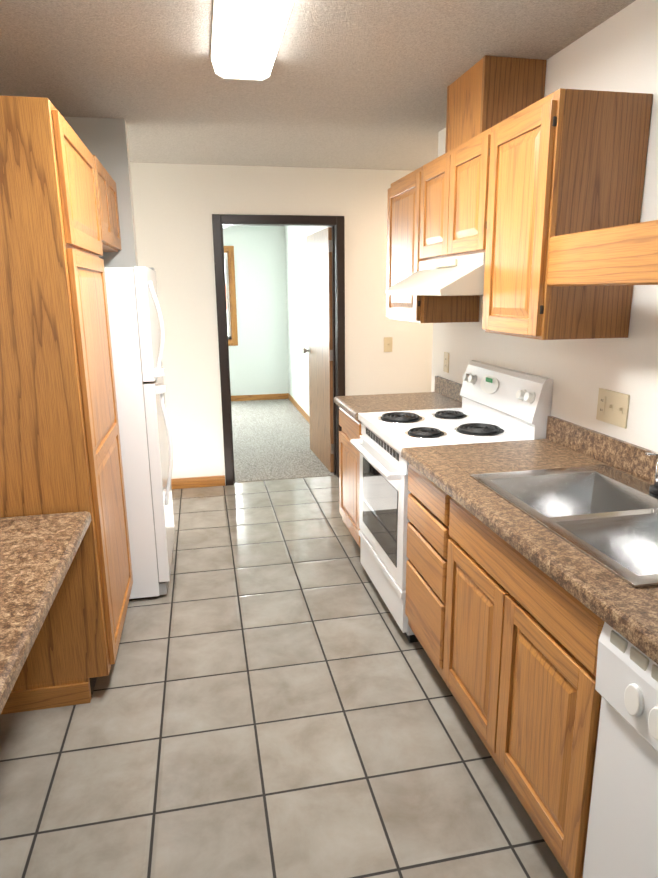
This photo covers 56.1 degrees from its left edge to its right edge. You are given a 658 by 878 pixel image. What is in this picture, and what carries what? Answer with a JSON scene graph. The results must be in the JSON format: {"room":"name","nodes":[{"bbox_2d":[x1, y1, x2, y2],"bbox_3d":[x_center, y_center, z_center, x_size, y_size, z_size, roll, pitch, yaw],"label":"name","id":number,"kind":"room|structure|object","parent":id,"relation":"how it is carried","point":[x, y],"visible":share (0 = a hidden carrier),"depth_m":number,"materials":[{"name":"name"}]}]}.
{"room":"kitchen","nodes":[
{"label":"kitchen","id":0,"kind":"room"},
{"bbox_2d":[63,116,137,266],"bbox_3d":[-1.422,-0.513,3.565,0.680,2.440,0.120,-3,14,-11],"label":"wall","id":1,"kind":"structure","parent":0,"point":[105,141],"depth_m":3.31,"materials":[{"name":"paint"}]},
{"bbox_2d":[93,155,121,251],"bbox_3d":[-1.390,-1.117,2.976,0.637,0.370,0.735,-3,14,-11],"label":"upper cabinet","id":2,"kind":"object","parent":1,"relation":"attached to","point":[108,210],"visible":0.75,"depth_m":2.99,"materials":[{"name":"brown wood"}]},
{"bbox_2d":[223,226,288,395],"bbox_3d":[-2.463,-1.683,8.492,3.780,2.440,0.120,-3,14,-11],"label":"wall","id":3,"kind":"structure","parent":0,"point":[258,359],"depth_m":8.72,"materials":[{"name":"paint"}]},
{"bbox_2d":[224,246,237,345],"bbox_3d":[-1.923,-1.958,8.522,1.260,1.350,0.116,-3,14,-11],"label":"bedroom window","id":4,"kind":"structure","parent":3,"relation":"in","point":[230,292],"depth_m":8.60,"materials":[{"name":"brown wood"}]},
{"bbox_2d":[231,393,287,400],"bbox_3d":[-2.438,-0.524,8.702,3.780,0.081,0.011,-3,14,-11],"label":"baseboard","id":5,"kind":"structure","parent":3,"relation":"attached to","point":[285,395],"depth_m":8.98,"materials":[{"name":"brown wood"}]},
{"bbox_2d":[130,162,432,484],"bbox_3d":[-1.548,-0.782,4.694,6.240,2.440,0.110,-3,14,-11],"label":"wall","id":6,"kind":"structure","parent":0,"point":[176,206],"depth_m":4.75,"materials":[{"name":"paint"}]},
{"bbox_2d":[171,475,224,488],"bbox_3d":[-2.656,0.442,4.686,3.689,0.085,0.011,-3,14,-11],"label":"baseboard","id":7,"kind":"structure","parent":6,"relation":"attached to","point":[192,482],"depth_m":5.00,"materials":[{"name":"brown wood"}]},
{"bbox_2d":[212,214,344,485],"bbox_3d":[-0.376,-0.683,4.965,1.004,2.098,0.146,-3,14,-11],"label":"door frame","id":8,"kind":"structure","parent":6,"relation":"attached to","point":[335,223],"depth_m":4.83,"materials":[{"name":"black wood"}]},
{"bbox_2d":[302,227,333,471],"bbox_3d":[-0.081,-0.789,5.519,0.167,2.016,0.865,-4,14,-13],"label":"bedroom door","id":9,"kind":"structure","parent":6,"relation":"in","point":[319,350],"depth_m":5.40,"materials":[{"name":"brown wood"}]},
{"bbox_2d":[384,337,391,351],"bbox_3d":[0.486,-0.772,5.058,0.072,0.118,0.018,-3,14,-11],"label":"light switch","id":10,"kind":"object","parent":6,"relation":"attached to","point":[387,344],"visible":1,"depth_m":5.06,"materials":[{"name":"beige plastic"}]},
{"bbox_2d":[231,399,334,482],"bbox_3d":[-1.994,-0.030,6.912,3.900,0.054,4.068,-3,14,-11],"label":"floor","id":11,"kind":"structure","parent":0,"point":[271,439],"depth_m":6.42,"materials":[{"name":"grey carpet"}]},
{"bbox_2d":[0,475,567,877],"bbox_3d":[-0.870,1.177,1.833,6.000,0.050,6.612,-3,14,-11],"label":"floor","id":12,"kind":"structure","parent":0,"point":[272,696],"depth_m":2.17,"materials":[{"name":"grey tile"}]},
{"bbox_2d":[0,95,132,714],"bbox_3d":[-1.229,-0.091,2.462,0.637,2.130,0.772,-3,14,-11],"label":"pantry cabinet","id":13,"kind":"object","parent":12,"relation":"on","point":[60,448],"visible":1,"depth_m":2.16,"materials":[{"name":"brown wood"}]},
{"bbox_2d":[0,511,90,713],"bbox_3d":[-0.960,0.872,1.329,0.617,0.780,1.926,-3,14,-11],"label":"countertop","id":14,"kind":"structure","parent":13,"relation":"attached to","point":[37,554],"depth_m":1.73,"materials":[{"name":"laminate"}]},
{"bbox_2d":[104,266,174,600],"bbox_3d":[-1.259,-0.047,3.261,0.860,1.673,0.700,-3,14,-11],"label":"fridge","id":15,"kind":"object","parent":12,"relation":"on","point":[136,323],"visible":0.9,"depth_m":2.99,"materials":[{"name":"white painted metal"}]},
{"bbox_2d":[339,407,361,546],"bbox_3d":[0.426,0.246,3.673,0.636,0.877,0.535,-3,14,-11],"label":"base cabinet","id":16,"kind":"object","parent":12,"relation":"on","point":[349,472],"visible":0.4,"depth_m":3.58,"materials":[{"name":"brown wood"}]},
{"bbox_2d":[334,376,461,419],"bbox_3d":[0.409,-0.248,3.553,0.664,0.138,0.535,-3,14,-11],"label":"countertop","id":17,"kind":"structure","parent":16,"relation":"on","point":[445,394],"depth_m":3.55,"materials":[{"name":"laminate"}]},
{"bbox_2d":[405,463,451,682],"bbox_3d":[0.678,0.529,2.480,0.636,0.877,0.433,-3,14,-11],"label":"drawers","id":18,"kind":"object","parent":12,"relation":"on","point":[428,514],"visible":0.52,"depth_m":2.36,"materials":[{"name":"brown wood"}]},
{"bbox_2d":[350,360,552,642],"bbox_3d":[0.523,0.252,3.011,0.704,1.172,0.761,-3,14,-11],"label":"electric range","id":19,"kind":"object","parent":12,"relation":"on","point":[501,404],"visible":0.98,"depth_m":2.85,"materials":[{"name":"white enameled steel"},{"name":"glass"},{"name":"black metal"}]},
{"bbox_2d":[443,497,604,877],"bbox_3d":[0.809,0.676,1.863,0.636,0.877,0.858,-3,14,-11],"label":"base cabinet","id":20,"kind":"object","parent":12,"relation":"on","point":[522,633],"visible":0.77,"depth_m":1.65,"materials":[{"name":"brown wood"}]},
{"bbox_2d":[401,416,657,663],"bbox_3d":[0.840,0.236,1.515,0.664,0.138,2.203,-3,14,-11],"label":"countertop","id":21,"kind":"structure","parent":20,"relation":"on","point":[627,611],"depth_m":1.94,"materials":[{"name":"laminate"}]},
{"bbox_2d":[470,451,657,587],"bbox_3d":[0.817,0.180,1.752,0.515,0.417,0.834,-3,14,-11],"label":"double-bowl sink","id":22,"kind":"object","parent":21,"relation":"in","point":[605,516],"visible":0.73,"depth_m":1.88,"materials":[{"name":"silver metal"}]},
{"bbox_2d":[645,451,657,493],"bbox_3d":[0.969,0.101,1.675,0.215,0.229,0.438,-3,14,-11],"label":"sink faucet","id":23,"kind":"object","parent":21,"relation":"on","point":[653,489],"depth_m":1.89,"materials":[{"name":"silver metal"}]},
{"bbox_2d":[583,622,657,877],"bbox_3d":[0.930,0.846,1.158,0.634,0.872,0.604,-3,14,-11],"label":"dishwasher","id":24,"kind":"object","parent":12,"relation":"on","point":[622,837],"visible":0.94,"depth_m":1.26,"materials":[{"name":"white metal"}]},
{"bbox_2d":[285,226,326,414],"bbox_3d":[-0.161,-1.352,7.014,0.120,2.440,4.013,-3,14,-11],"label":"wall","id":25,"kind":"structure","parent":0,"point":[296,294],"depth_m":7.82,"materials":[{"name":"paint"}]},
{"bbox_2d":[288,393,309,423],"bbox_3d":[-0.825,-0.001,6.457,1.548,0.085,5.156,-3,14,-11],"label":"baseboard","id":26,"kind":"structure","parent":25,"relation":"attached to","point":[299,408],"depth_m":8.06,"materials":[{"name":"brown wood"}]},
{"bbox_2d":[0,0,635,170],"bbox_3d":[-1.293,-1.715,3.128,6.240,0.100,10.800,-3,14,-11],"label":"ceiling","id":27,"kind":"structure","parent":0,"point":[355,84],"depth_m":2.58,"materials":[{"name":"white paint"}]},
{"bbox_2d":[211,0,293,80],"bbox_3d":[-0.220,-1.331,1.867,0.244,0.080,1.230,-3,14,-11],"label":"ceiling light fixture","id":28,"kind":"object","parent":27,"relation":"attached to","point":[247,35],"visible":1,"depth_m":2.07,"materials":[{"name":"white plastic"}]},
{"bbox_2d":[445,55,546,152],"bbox_3d":[0.712,-1.421,2.691,0.270,0.308,0.391,-3,14,-11],"label":"chase","id":29,"kind":"object","parent":27,"relation":"attached to","point":[485,92],"visible":0.54,"depth_m":2.51,"materials":[{"name":"brown wood"}]},
{"bbox_2d":[431,0,657,451],"bbox_3d":[1.258,-0.012,1.359,0.120,2.440,5.390,-3,14,-11],"label":"wall","id":30,"kind":"structure","parent":0,"point":[617,52],"depth_m":2.21,"materials":[{"name":"paint"}]},
{"bbox_2d":[386,165,479,322],"bbox_3d":[0.560,-1.037,3.387,0.342,0.758,0.555,-3,14,-11],"label":"upper cabinet","id":31,"kind":"object","parent":30,"relation":"attached to","point":[403,221],"visible":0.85,"depth_m":3.23,"materials":[{"name":"brown wood"}]},
{"bbox_2d":[443,352,448,372],"bbox_3d":[0.703,-0.461,3.706,0.008,0.118,0.072,-3,14,-11],"label":"outlet","id":32,"kind":"object","parent":30,"relation":"attached to","point":[446,363],"visible":1,"depth_m":3.70,"materials":[{"name":"beige plastic"}]},
{"bbox_2d":[419,125,494,260],"bbox_3d":[0.690,-1.038,2.728,0.342,0.450,0.748,-3,14,-11],"label":"upper cabinet","id":33,"kind":"object","parent":30,"relation":"attached to","point":[454,200],"visible":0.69,"depth_m":2.62,"materials":[{"name":"brown wood"}]},
{"bbox_2d":[385,252,484,295],"bbox_3d":[0.607,-0.734,2.783,0.515,0.163,0.740,-3,14,-11],"label":"range hood","id":34,"kind":"object","parent":33,"relation":"attached to","point":[462,275],"visible":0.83,"depth_m":2.56,"materials":[{"name":"beige metal"}]},
{"bbox_2d":[482,88,652,339],"bbox_3d":[0.811,-0.755,2.200,0.342,0.758,0.432,-3,14,-11],"label":"upper cabinet","id":35,"kind":"object","parent":30,"relation":"attached to","point":[565,161],"visible":1,"depth_m":2.02,"materials":[{"name":"brown wood"}]},
{"bbox_2d":[547,220,657,285],"bbox_3d":[0.818,-0.476,1.589,0.049,0.155,0.856,-3,14,-11],"label":"valance board","id":36,"kind":"object","parent":35,"relation":"attached to","point":[623,255],"visible":1,"depth_m":1.71,"materials":[{"name":"brown wood"}]},
{"bbox_2d":[596,388,629,428],"bbox_3d":[1.012,-0.112,2.218,0.018,0.118,0.165,-3,14,-11],"label":"outlet","id":37,"kind":"object","parent":30,"relation":"attached to","point":[612,407],"visible":1,"depth_m":2.21,"materials":[{"name":"beige plastic"}]}
]}

